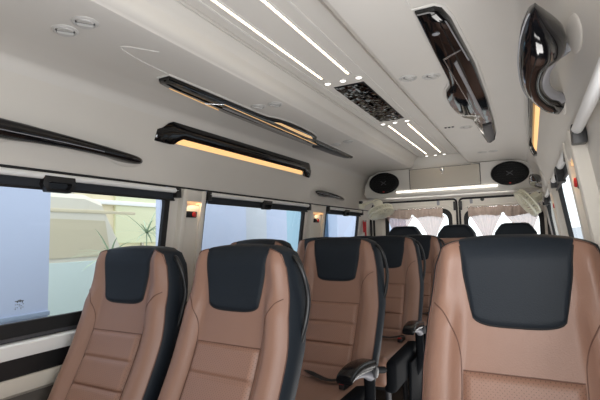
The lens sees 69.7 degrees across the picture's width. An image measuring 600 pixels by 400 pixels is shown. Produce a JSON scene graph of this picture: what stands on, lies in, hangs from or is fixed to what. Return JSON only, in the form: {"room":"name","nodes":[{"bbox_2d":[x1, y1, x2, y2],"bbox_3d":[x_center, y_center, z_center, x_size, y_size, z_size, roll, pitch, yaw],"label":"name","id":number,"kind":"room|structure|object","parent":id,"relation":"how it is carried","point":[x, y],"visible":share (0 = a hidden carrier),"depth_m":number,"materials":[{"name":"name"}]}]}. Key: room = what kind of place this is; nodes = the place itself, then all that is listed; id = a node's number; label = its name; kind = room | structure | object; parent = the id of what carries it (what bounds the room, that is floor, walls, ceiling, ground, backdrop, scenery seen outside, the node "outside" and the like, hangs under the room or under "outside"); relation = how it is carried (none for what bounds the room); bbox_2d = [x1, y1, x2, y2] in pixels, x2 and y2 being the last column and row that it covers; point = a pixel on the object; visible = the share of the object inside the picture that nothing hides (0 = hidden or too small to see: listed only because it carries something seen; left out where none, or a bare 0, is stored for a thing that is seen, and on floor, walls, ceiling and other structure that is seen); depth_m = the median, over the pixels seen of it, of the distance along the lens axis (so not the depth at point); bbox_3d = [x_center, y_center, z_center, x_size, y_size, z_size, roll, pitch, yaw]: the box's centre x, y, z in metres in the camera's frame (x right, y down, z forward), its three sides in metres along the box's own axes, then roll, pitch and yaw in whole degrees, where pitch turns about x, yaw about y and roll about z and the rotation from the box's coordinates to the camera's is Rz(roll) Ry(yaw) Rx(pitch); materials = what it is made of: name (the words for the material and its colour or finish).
{"room":"vehicle interior","nodes":[
{"label":"vehicle interior","id":0,"kind":"room"},
{"bbox_2d":[0,68,375,247],"bbox_3d":[-0.585,0.490,2.407,0.200,1.740,6.350,-4,-5,28],"label":"wall","id":1,"kind":"structure","parent":0,"point":[23,99],"depth_m":2.03,"materials":[{"name":"white plastic"}]},
{"bbox_2d":[7,385,52,399],"bbox_3d":[-0.674,1.067,2.357,0.019,0.546,6.250,-4,-5,28],"label":"trim","id":2,"kind":"structure","parent":1,"relation":"attached to","point":[43,393],"depth_m":1.70,"materials":[{"name":"grey plastic"}]},
{"bbox_2d":[0,365,61,399],"bbox_3d":[-0.669,0.759,2.376,0.040,0.071,6.250,-4,-5,28],"label":"trim","id":3,"kind":"structure","parent":1,"relation":"attached to","point":[21,385],"depth_m":1.65,"materials":[{"name":"beige plastic"}]},
{"bbox_2d":[0,346,69,381],"bbox_3d":[-0.678,0.690,2.386,0.024,0.068,6.250,-4,-5,28],"label":"trim","id":4,"kind":"structure","parent":1,"relation":"attached to","point":[15,368],"depth_m":1.68,"materials":[{"name":"black plastic"}]},
{"bbox_2d":[0,329,75,362],"bbox_3d":[-0.674,0.625,2.388,0.036,0.062,6.250,-4,-5,28],"label":"trim","id":5,"kind":"structure","parent":1,"relation":"attached to","point":[23,348],"depth_m":1.68,"materials":[{"name":"white plastic"}]},
{"bbox_2d":[0,118,142,166],"bbox_3d":[-0.943,-0.225,1.698,0.099,0.089,0.874,-4,-5,28],"label":"handle","id":6,"kind":"object","parent":1,"relation":"attached to","point":[10,130],"visible":1,"depth_m":1.65,"materials":[{"name":"black plastic"}]},
{"bbox_2d":[0,164,169,344],"bbox_3d":[-1.197,0.192,1.398,0.105,0.657,2.030,-4,-5,28],"label":"window","id":7,"kind":"structure","parent":1,"relation":"in","point":[27,327],"depth_m":1.77,"materials":[{"name":"black rubber"}]},
{"bbox_2d":[0,167,180,200],"bbox_3d":[-1.127,-0.088,1.449,0.039,0.076,2.016,-4,-5,28],"label":"roller blind","id":8,"kind":"object","parent":7,"relation":"attached to","point":[9,177],"visible":1,"depth_m":1.82,"materials":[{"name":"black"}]},
{"bbox_2d":[0,303,186,343],"bbox_3d":[-0.684,0.584,2.397,0.014,0.012,6.250,-4,-5,28],"label":"trim","id":9,"kind":"structure","parent":1,"relation":"attached to","point":[73,326],"depth_m":1.71,"materials":[{"name":"grey plastic"}]},
{"bbox_2d":[1,164,367,210],"bbox_3d":[-0.440,-0.039,2.766,0.009,0.008,5.450,-4,-5,28],"label":"trim","id":10,"kind":"structure","parent":1,"relation":"attached to","point":[1,164],"depth_m":2.37,"materials":[{"name":"black plastic"}]},
{"bbox_2d":[173,189,205,300],"bbox_3d":[-0.630,0.260,2.428,0.120,0.625,0.185,-4,-5,28],"label":"trim","id":11,"kind":"structure","parent":1,"relation":"attached to","point":[190,219],"depth_m":2.43,"materials":[{"name":"beige plastic"}]},
{"bbox_2d":[186,211,196,217],"bbox_3d":[-0.615,0.081,2.419,0.018,0.034,0.095,-4,-5,28],"label":"switch plate","id":12,"kind":"object","parent":1,"relation":"attached to","point":[189,214],"depth_m":2.42,"materials":[{"name":"black plastic"}]},
{"bbox_2d":[154,122,310,177],"bbox_3d":[-0.301,-0.292,2.865,0.051,0.114,1.695,-4,-5,28],"label":"wall lamp","id":13,"kind":"object","parent":1,"relation":"attached to","point":[172,133],"visible":1,"depth_m":2.57,"materials":[{"name":"black plastic"}]},
{"bbox_2d":[201,191,304,248],"bbox_3d":[-0.292,0.314,3.093,0.105,0.657,1.310,-4,-5,28],"label":"window","id":14,"kind":"structure","parent":1,"relation":"in","point":[302,213],"depth_m":3.43,"materials":[{"name":"black plastic"}]},
{"bbox_2d":[206,192,310,211],"bbox_3d":[-0.232,0.032,3.124,0.039,0.076,1.351,-4,-5,28],"label":"roller blind","id":15,"kind":"object","parent":14,"relation":"attached to","point":[212,198],"visible":0.91,"depth_m":2.97,"materials":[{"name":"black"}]},
{"bbox_2d":[305,204,325,238],"bbox_3d":[0.131,0.362,3.852,0.120,0.625,0.290,-4,-5,28],"label":"trim","id":16,"kind":"structure","parent":1,"relation":"attached to","point":[315,223],"depth_m":3.83,"materials":[{"name":"beige plastic"}]},
{"bbox_2d":[310,188,345,203],"bbox_3d":[0.300,-0.035,4.051,0.099,0.116,0.825,-4,-5,28],"label":"handle","id":17,"kind":"object","parent":1,"relation":"attached to","point":[317,194],"visible":1,"depth_m":3.86,"materials":[{"name":"black plastic"}]},
{"bbox_2d":[324,206,358,235],"bbox_3d":[0.420,0.410,4.426,0.105,0.657,0.910,-4,-5,28],"label":"window","id":18,"kind":"structure","parent":1,"relation":"in","point":[357,217],"depth_m":4.80,"materials":[{"name":"black rubber"}]},
{"bbox_2d":[326,206,362,216],"bbox_3d":[0.481,0.129,4.460,0.039,0.076,0.956,-4,-5,28],"label":"roller blind","id":19,"kind":"object","parent":18,"relation":"attached to","point":[330,210],"visible":0.94,"depth_m":4.39,"materials":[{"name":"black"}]},
{"bbox_2d":[363,220,366,235],"bbox_3d":[0.745,0.322,4.941,0.032,0.180,0.060,-4,-5,28],"label":"hammer","id":20,"kind":"object","parent":1,"relation":"attached to","point":[364,221],"visible":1,"depth_m":4.93,"materials":[{"name":"red plastic"}]},
{"bbox_2d":[370,205,372,235],"bbox_3d":[0.878,0.780,5.138,0.055,1.454,0.028,-4,-5,28],"label":"trim","id":21,"kind":"structure","parent":1,"relation":"attached to","point":[371,234],"depth_m":5.17,"materials":[{"name":"black plastic"}]},
{"bbox_2d":[0,0,528,180],"bbox_3d":[0.185,-0.530,2.069,1.600,0.197,6.350,-4,-5,28],"label":"ceiling","id":22,"kind":"structure","parent":0,"point":[384,38],"depth_m":1.74,"materials":[{"name":"white plastic"}]},
{"bbox_2d":[51,24,78,36],"bbox_3d":[-0.753,-0.540,1.382,0.078,0.012,0.078,-4,-5,28],"label":"ceiling vent","id":23,"kind":"object","parent":22,"relation":"in","point":[60,29],"visible":1,"depth_m":1.37,"materials":[{"name":"grey plastic"}]},
{"bbox_2d":[71,16,98,28],"bbox_3d":[-0.666,-0.547,1.336,0.078,0.012,0.078,-4,-5,28],"label":"ceiling vent","id":24,"kind":"object","parent":22,"relation":"in","point":[84,22],"visible":1,"depth_m":1.33,"materials":[{"name":"grey plastic"}]},
{"bbox_2d":[120,46,166,73],"bbox_3d":[-0.548,-0.529,1.621,0.115,0.006,0.267,-3,-5,18],"label":"trim","id":25,"kind":"structure","parent":22,"relation":"attached to","point":[120,46],"depth_m":1.55,"materials":[{"name":"white plastic"}]},
{"bbox_2d":[157,74,352,158],"bbox_3d":[-0.057,-0.431,2.738,0.204,0.030,2.181,-4,-5,28],"label":"console","id":26,"kind":"object","parent":22,"relation":"attached to","point":[280,126],"visible":1,"depth_m":2.33,"materials":[{"name":"black plastic"}]},
{"bbox_2d":[313,147,348,157],"bbox_3d":[0.257,-0.373,3.400,0.066,0.011,0.581,-4,-6,28],"label":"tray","id":27,"kind":"object","parent":26,"relation":"on","point":[331,150],"depth_m":3.37,"materials":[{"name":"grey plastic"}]},
{"bbox_2d":[251,104,265,108],"bbox_3d":[-0.217,-0.481,2.231,0.078,0.012,0.078,-4,-5,28],"label":"ceiling vent","id":28,"kind":"object","parent":22,"relation":"in","point":[254,106],"visible":1,"depth_m":2.22,"materials":[{"name":"grey plastic"}]},
{"bbox_2d":[209,0,324,79],"bbox_3d":[-0.481,-0.685,1.048,0.030,0.008,2.525,-4,-5,28],"label":"led strip","id":29,"kind":"object","parent":22,"relation":"attached to","point":[221,5],"visible":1,"depth_m":1.67,"materials":[{"name":"beige plastic"}]},
{"bbox_2d":[267,102,282,107],"bbox_3d":[-0.127,-0.486,2.207,0.078,0.013,0.078,-4,-5,28],"label":"ceiling vent","id":30,"kind":"object","parent":22,"relation":"in","point":[271,104],"visible":1,"depth_m":2.20,"materials":[{"name":"grey plastic"}]},
{"bbox_2d":[259,0,351,74],"bbox_3d":[-0.357,-0.694,0.985,0.030,0.008,2.530,-4,-5,28],"label":"led strip","id":31,"kind":"object","parent":22,"relation":"attached to","point":[267,3],"visible":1,"depth_m":1.66,"materials":[{"name":"beige plastic"}]},
{"bbox_2d":[195,0,423,156],"bbox_3d":[-0.031,-0.617,1.992,0.010,0.006,5.600,-4,-5,28],"label":"trim","id":32,"kind":"structure","parent":22,"relation":"attached to","point":[198,1],"depth_m":1.90,"materials":[{"name":"white plastic"}]},
{"bbox_2d":[285,0,449,154],"bbox_3d":[0.194,-0.632,1.873,0.010,0.006,5.600,-4,-5,28],"label":"trim","id":33,"kind":"structure","parent":22,"relation":"attached to","point":[288,1],"depth_m":1.92,"materials":[{"name":"white plastic"}]},
{"bbox_2d":[334,81,403,121],"bbox_3d":[0.441,-0.575,2.600,0.168,0.014,0.800,-4,-5,28],"label":"mosaic panel","id":34,"kind":"object","parent":22,"relation":"attached to","point":[361,94],"visible":1,"depth_m":2.52,"materials":[{"name":"black plastic"}]},
{"bbox_2d":[386,125,427,153],"bbox_3d":[0.938,-0.497,3.670,0.030,0.008,1.300,-4,-5,28],"label":"led strip","id":35,"kind":"object","parent":22,"relation":"attached to","point":[389,126],"visible":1,"depth_m":3.53,"materials":[{"name":"beige plastic"}]},
{"bbox_2d":[399,75,416,81],"bbox_3d":[0.473,-0.529,1.884,0.078,0.013,0.078,-4,-5,28],"label":"ceiling vent","id":36,"kind":"object","parent":22,"relation":"in","point":[406,78],"visible":1,"depth_m":1.87,"materials":[{"name":"grey plastic"}]},
{"bbox_2d":[405,122,441,151],"bbox_3d":[1.060,-0.505,3.611,0.030,0.008,1.270,-4,-5,28],"label":"led strip","id":37,"kind":"object","parent":22,"relation":"attached to","point":[408,124],"visible":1,"depth_m":3.46,"materials":[{"name":"beige plastic"}]},
{"bbox_2d":[422,73,440,79],"bbox_3d":[0.568,-0.531,1.864,0.078,0.012,0.078,-4,-5,28],"label":"ceiling vent","id":38,"kind":"object","parent":22,"relation":"in","point":[430,76],"visible":1,"depth_m":1.85,"materials":[{"name":"grey plastic"}]},
{"bbox_2d":[412,153,472,168],"bbox_3d":[1.432,-0.395,4.364,0.600,0.125,0.050,-4,-5,28],"label":"trim","id":39,"kind":"structure","parent":22,"relation":"attached to","point":[452,159],"depth_m":4.35,"materials":[{"name":"white plastic"}]},
{"bbox_2d":[365,159,537,200],"bbox_3d":[1.507,-0.191,4.435,1.676,0.291,0.363,-4,-5,28],"label":"shelf","id":40,"kind":"object","parent":22,"relation":"attached to","point":[468,179],"visible":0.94,"depth_m":4.29,"materials":[{"name":"white plastic"}]},
{"bbox_2d":[359,199,394,219],"bbox_3d":[0.801,0.099,4.521,0.371,0.224,0.276,-4,-5,28],"label":"fan","id":41,"kind":"object","parent":40,"relation":"attached to","point":[378,212],"visible":1,"depth_m":4.47,"materials":[{"name":"beige plastic"}]},
{"bbox_2d":[369,173,398,193],"bbox_3d":[0.887,-0.178,4.572,0.326,0.225,0.026,-4,-5,28],"label":"speaker","id":42,"kind":"object","parent":40,"relation":"attached to","point":[382,183],"visible":1,"depth_m":4.57},
{"bbox_2d":[491,161,528,184],"bbox_3d":[1.950,-0.251,4.010,0.326,0.225,0.026,-4,-5,28],"label":"speaker","id":43,"kind":"object","parent":40,"relation":"attached to","point":[508,172],"visible":1,"depth_m":4.00},
{"bbox_2d":[514,189,542,216],"bbox_3d":[2.075,0.024,3.912,0.235,0.261,0.283,-4,-5,28],"label":"fan","id":44,"kind":"object","parent":40,"relation":"attached to","point":[533,198],"visible":0.99,"depth_m":3.87,"materials":[{"name":"beige plastic"}]},
{"bbox_2d":[412,3,497,142],"bbox_3d":[0.882,-0.497,2.241,0.204,0.030,2.181,-4,-5,28],"label":"console","id":45,"kind":"object","parent":22,"relation":"attached to","point":[466,92],"visible":1,"depth_m":1.72,"materials":[{"name":"black"}]},
{"bbox_2d":[482,123,494,141],"bbox_3d":[1.258,-0.443,2.870,0.066,0.011,0.581,-4,-5,27],"label":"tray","id":46,"kind":"object","parent":45,"relation":"on","point":[488,129],"depth_m":2.81,"materials":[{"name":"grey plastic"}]},
{"bbox_2d":[460,125,472,128],"bbox_3d":[1.071,-0.466,2.779,0.078,0.012,0.078,-4,-5,28],"label":"ceiling vent","id":47,"kind":"object","parent":22,"relation":"in","point":[468,126],"visible":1,"depth_m":2.76,"materials":[{"name":"grey plastic"}]},
{"bbox_2d":[376,377,408,399],"bbox_3d":[0.242,1.323,1.934,2.020,0.040,6.500,-4,-5,28],"label":"floor","id":48,"kind":"structure","parent":0,"point":[380,394],"depth_m":3.08,"materials":[{"name":"plastic"}]},
{"bbox_2d":[47,245,187,399],"bbox_3d":[-0.806,0.726,1.450,0.507,1.120,0.907,-4,-5,28],"label":"passenger seat","id":49,"kind":"object","parent":48,"relation":"on","point":[122,347],"visible":0.99,"depth_m":1.64,"materials":[{"name":"brown leather"}]},
{"bbox_2d":[158,244,310,399],"bbox_3d":[-0.326,0.692,1.193,0.569,1.120,0.915,-4,-6,32],"label":"passenger seat","id":50,"kind":"object","parent":48,"relation":"on","point":[242,334],"visible":1,"depth_m":1.41,"materials":[{"name":"brown leather"}]},
{"bbox_2d":[230,239,293,249],"bbox_3d":[-0.378,0.775,2.235,0.507,1.134,0.907,-4,-5,28],"label":"passenger seat","id":51,"kind":"object","parent":48,"relation":"on","point":[250,241],"visible":0.11,"depth_m":2.52,"materials":[{"name":"black leather"}]},
{"bbox_2d":[297,237,329,262],"bbox_3d":[0.040,0.832,3.018,0.507,1.134,0.907,-4,-5,28],"label":"passenger seat","id":52,"kind":"object","parent":48,"relation":"on","point":[302,245],"visible":0.03,"depth_m":3.36,"materials":[{"name":"brown leather"}]},
{"bbox_2d":[295,237,388,399],"bbox_3d":[0.098,0.742,1.981,0.569,1.134,0.915,-4,-6,30],"label":"passenger seat","id":53,"kind":"object","parent":48,"relation":"on","point":[348,287],"visible":0.89,"depth_m":2.13,"materials":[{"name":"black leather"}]},
{"bbox_2d":[295,375,355,399],"bbox_3d":[-0.022,0.890,1.822,0.400,0.166,0.530,-4,-6,30],"label":"cushion","id":54,"kind":"object","parent":53,"relation":"on","point":[310,387],"depth_m":1.86,"materials":[{"name":"brown leather"}]},
{"bbox_2d":[353,236,373,237],"bbox_3d":[0.464,0.889,3.810,0.507,1.134,0.907,-4,-5,28],"label":"passenger seat","id":55,"kind":"object","parent":48,"relation":"on","point":[353,236],"visible":0.02,"depth_m":4.11,"materials":[{"name":"black leather"}]},
{"bbox_2d":[367,235,425,399],"bbox_3d":[0.524,0.798,2.761,0.569,1.134,0.915,-4,-5,28],"label":"passenger seat","id":56,"kind":"object","parent":48,"relation":"on","point":[402,345],"visible":0.57,"depth_m":2.81,"materials":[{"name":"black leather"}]},
{"bbox_2d":[375,338,407,386],"bbox_3d":[0.409,0.946,2.599,0.400,0.166,0.530,-4,-5,28],"label":"cushion","id":57,"kind":"object","parent":56,"relation":"on","point":[391,348],"depth_m":2.37,"materials":[{"name":"brown leather"}]},
{"bbox_2d":[388,226,421,235],"bbox_3d":[0.991,0.873,4.311,0.450,1.224,0.812,-4,-5,28],"label":"seat","id":58,"kind":"object","parent":48,"relation":"on","point":[399,230],"visible":0.12,"depth_m":4.59,"materials":[{"name":"black leather"}]},
{"bbox_2d":[404,235,444,343],"bbox_3d":[0.947,0.855,3.554,0.569,1.134,0.915,-4,-5,28],"label":"passenger seat","id":59,"kind":"object","parent":48,"relation":"on","point":[431,244],"visible":0.2,"depth_m":3.75,"materials":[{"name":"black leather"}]},
{"bbox_2d":[422,315,427,325],"bbox_3d":[0.833,1.003,3.391,0.400,0.166,0.530,-4,-5,28],"label":"cushion","id":60,"kind":"object","parent":59,"relation":"on","point":[424,317],"depth_m":3.31,"materials":[{"name":"brown leather"}]},
{"bbox_2d":[437,224,475,245],"bbox_3d":[1.460,0.840,4.063,0.450,1.224,0.812,-4,-5,28],"label":"seat","id":61,"kind":"object","parent":48,"relation":"on","point":[448,233],"visible":0.13,"depth_m":4.33,"materials":[{"name":"brown leather"}]},
{"bbox_2d":[421,234,599,399],"bbox_3d":[0.415,0.633,0.787,0.471,1.134,0.907,-4,-5,28],"label":"passenger seat","id":62,"kind":"object","parent":48,"relation":"on","point":[511,316],"visible":1,"depth_m":1.04,"materials":[{"name":"brown leather"}]},
{"bbox_2d":[495,222,536,234],"bbox_3d":[1.932,0.807,3.813,0.450,1.224,0.812,-4,-5,28],"label":"seat","id":63,"kind":"object","parent":48,"relation":"on","point":[520,227],"visible":0.15,"depth_m":4.09,"materials":[{"name":"black leather"}]},
{"bbox_2d":[372,190,558,235],"bbox_3d":[1.714,0.543,4.816,2.040,1.930,0.050,-4,-5,28],"label":"wall","id":64,"kind":"structure","parent":0,"point":[457,198],"depth_m":4.77,"materials":[{"name":"grey plastic"}]},
{"bbox_2d":[373,198,458,235],"bbox_3d":[1.339,0.743,4.978,0.984,1.479,0.063,-4,-5,28],"label":"door","id":65,"kind":"structure","parent":64,"relation":"in","point":[380,227],"depth_m":4.99,"materials":[{"name":"beige plastic"}]},
{"bbox_2d":[387,217,412,227],"bbox_3d":[1.181,0.515,5.040,0.325,0.630,0.055,-4,-5,28],"label":"curtain","id":66,"kind":"object","parent":65,"relation":"hanging from","point":[393,222],"visible":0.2,"depth_m":5.08,"materials":[{"name":"beige fabric"}]},
{"bbox_2d":[387,207,443,218],"bbox_3d":[1.287,0.157,4.938,0.690,0.125,0.044,-4,-5,28],"label":"curtain valance","id":67,"kind":"object","parent":65,"relation":"attached to","point":[437,211],"depth_m":4.92,"materials":[{"name":"beige fabric"}]},
{"bbox_2d":[417,215,444,235],"bbox_3d":[1.483,0.494,4.880,0.340,0.630,0.056,-4,-5,28],"label":"curtain","id":68,"kind":"object","parent":65,"relation":"hanging from","point":[431,225],"visible":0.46,"depth_m":4.90,"materials":[{"name":"beige fabric"}]},
{"bbox_2d":[458,193,549,234],"bbox_3d":[2.164,0.686,4.541,0.869,1.479,0.063,-4,-5,28],"label":"door","id":69,"kind":"structure","parent":64,"relation":"in","point":[463,203],"depth_m":4.64,"materials":[{"name":"beige plastic"}]},
{"bbox_2d":[471,214,501,235],"bbox_3d":[2.000,0.463,4.607,0.330,0.620,0.056,-4,-5,28],"label":"curtain","id":70,"kind":"object","parent":69,"relation":"hanging from","point":[486,224],"visible":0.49,"depth_m":4.63,"materials":[{"name":"beige fabric"}]},
{"bbox_2d":[467,203,540,216],"bbox_3d":[2.116,0.110,4.499,0.700,0.125,0.043,-4,-5,28],"label":"curtain valance","id":71,"kind":"object","parent":69,"relation":"attached to","point":[514,209],"depth_m":4.52,"materials":[{"name":"beige fabric"}]},
{"bbox_2d":[504,213,538,227],"bbox_3d":[2.304,0.442,4.445,0.340,0.620,0.055,-4,-5,28],"label":"curtain","id":72,"kind":"object","parent":69,"relation":"hanging from","point":[528,218],"visible":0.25,"depth_m":4.46,"materials":[{"name":"beige fabric"}]},
{"bbox_2d":[527,0,599,234],"bbox_3d":[1.003,0.380,1.567,0.200,1.740,6.350,-4,-5,28],"label":"wall","id":73,"kind":"structure","parent":0,"point":[571,75],"depth_m":1.05,"materials":[{"name":"white plastic"}]},
{"bbox_2d":[526,94,539,155],"bbox_3d":[1.138,-0.392,2.104,0.051,0.114,1.695,-4,-5,28],"label":"wall lamp","id":74,"kind":"object","parent":73,"relation":"attached to","point":[533,111],"visible":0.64,"depth_m":2.13,"materials":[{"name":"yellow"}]},
{"bbox_2d":[529,170,546,191],"bbox_3d":[1.835,-0.138,3.330,0.122,0.123,0.775,-4,-5,28],"label":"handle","id":75,"kind":"object","parent":73,"relation":"attached to","point":[534,179],"visible":0.95,"depth_m":3.11,"materials":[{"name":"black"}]},
{"bbox_2d":[542,188,550,206],"bbox_3d":[1.819,-0.014,3.170,0.039,0.076,1.466,-4,-5,28],"label":"roller blind","id":76,"kind":"object","parent":73,"relation":"attached to","point":[546,199],"visible":0.56,"depth_m":3.26,"materials":[{"name":"white"}]},
{"bbox_2d":[517,3,582,114],"bbox_3d":[0.612,-0.314,1.073,0.121,0.076,0.725,-4,-5,28],"label":"handle","id":77,"kind":"object","parent":73,"relation":"attached to","point":[543,39],"visible":0.98,"depth_m":0.89,"materials":[{"name":"black"}]},
{"bbox_2d":[547,205,555,234],"bbox_3d":[1.879,0.264,3.130,0.105,0.657,1.440,-4,-5,28],"label":"window","id":78,"kind":"structure","parent":73,"relation":"in","point":[548,206],"depth_m":3.75,"materials":[{"name":"black glass"}]},
{"bbox_2d":[547,180,568,235],"bbox_3d":[1.459,0.204,2.376,0.120,0.625,0.220,-4,-5,28],"label":"trim","id":79,"kind":"structure","parent":73,"relation":"attached to","point":[554,195],"depth_m":2.31,"materials":[{"name":"beige plastic"}]},
{"bbox_2d":[558,163,573,237],"bbox_3d":[1.176,0.169,1.813,0.105,0.657,0.950,-4,-5,28],"label":"window","id":80,"kind":"structure","parent":73,"relation":"in","point":[560,190],"depth_m":2.22,"materials":[{"name":"black glass"}]},
{"bbox_2d":[550,150,567,190],"bbox_3d":[1.111,-0.109,1.845,0.039,0.076,1.036,-4,-5,28],"label":"roller blind","id":81,"kind":"object","parent":80,"relation":"attached to","point":[560,174],"visible":0.63,"depth_m":1.77,"materials":[{"name":"white"}]},
{"bbox_2d":[574,177,578,188],"bbox_3d":[0.807,-0.053,1.246,0.024,0.034,0.095,-4,-5,28],"label":"switch plate","id":82,"kind":"object","parent":73,"relation":"attached to","point":[575,179],"depth_m":1.26,"materials":[{"name":"red plastic"}]},
{"bbox_2d":[562,130,599,247],"bbox_3d":[0.845,0.121,1.227,0.120,0.625,0.230,-4,-5,28],"label":"trim","id":83,"kind":"structure","parent":73,"relation":"attached to","point":[584,186],"depth_m":1.16,"materials":[{"name":"beige plastic"}]},
{"bbox_2d":[570,57,599,145],"bbox_3d":[0.358,-0.210,0.437,0.039,0.076,1.616,-4,-5,28],"label":"roller blind","id":84,"kind":"object","parent":73,"relation":"attached to","point":[578,132],"visible":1,"depth_m":0.91,"materials":[{"name":"white"}]},
{"label":"outside","id":85,"kind":"structure","parent":0,"visible":0},
{"bbox_3d":[1.248,2.183,3.720,40.000,0.100,40.000,-4,-5,28],"label":"ground","id":86,"kind":"structure","parent":85,"visible":0},
{"bbox_2d":[0,186,50,324],"bbox_3d":[-2.516,0.197,1.710,0.160,3.700,3.070,-4,-5,28],"label":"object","id":87,"kind":"object","parent":86,"relation":"on","point":[24,213],"visible":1,"depth_m":2.88,"materials":[{"name":"blue"}]},
{"bbox_2d":[48,193,134,315],"bbox_3d":[-3.324,1.143,5.056,1.215,2.420,2.920,-4,-5,28],"label":"building","id":88,"kind":"structure","parent":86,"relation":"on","point":[75,219],"depth_m":5.08,"materials":[{"name":"beige"}]},
{"bbox_2d":[67,212,155,270],"bbox_3d":[-1.708,1.171,4.595,0.948,2.208,1.460,-4,-5,28],"label":"potted plant","id":89,"kind":"object","parent":86,"relation":"on","point":[145,229],"visible":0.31,"depth_m":4.61,"materials":[{"name":"green plant"}]},
{"bbox_2d":[70,192,155,246],"bbox_3d":[-3.696,0.378,7.627,0.550,4.400,9.000,-4,-5,28],"label":"building","id":90,"kind":"structure","parent":86,"relation":"on","point":[144,209],"depth_m":8.28,"materials":[{"name":"white"}]},
{"bbox_2d":[156,200,245,250],"bbox_3d":[-0.988,0.403,4.571,0.160,3.700,1.370,-4,-5,28],"label":"board","id":91,"kind":"object","parent":86,"relation":"on","point":[223,224],"visible":0.08,"depth_m":4.74,"materials":[{"name":"blue"}]},
{"bbox_2d":[246,207,266,239],"bbox_3d":[-0.600,0.469,5.467,0.160,3.700,0.580,-4,-5,28],"label":"window","id":92,"kind":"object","parent":86,"relation":"on","point":[256,223],"visible":0.02,"depth_m":5.50,"materials":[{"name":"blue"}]},
{"bbox_2d":[266,209,286,241],"bbox_3d":[-0.393,0.519,6.108,0.160,3.700,0.750,-4,-5,28],"label":"board","id":93,"kind":"object","parent":86,"relation":"on","point":[276,220],"visible":0.04,"depth_m":6.18,"materials":[{"name":"blue"}]},
{"bbox_2d":[286,206,328,251],"bbox_3d":[0.316,0.151,13.793,0.500,5.700,5.400,-4,-5,28],"label":"facade","id":94,"kind":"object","parent":86,"relation":"on","point":[293,217],"visible":0.02,"depth_m":12.37,"materials":[{"name":"blue"}]},
{"bbox_2d":[328,214,391,236],"bbox_3d":[2.870,0.325,16.563,0.400,5.700,8.100,-4,-5,28],"label":"facade","id":95,"kind":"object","parent":86,"relation":"on","point":[338,225],"visible":0.02,"depth_m":13.16,"materials":[{"name":"blue"}]},
{"bbox_2d":[572,227,583,238],"bbox_3d":[15.845,2.523,24.299,0.200,2.000,62.000,-4,-5,28],"label":"board","id":96,"kind":"object","parent":86,"relation":"on","point":[577,232],"visible":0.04,"depth_m":25.04,"materials":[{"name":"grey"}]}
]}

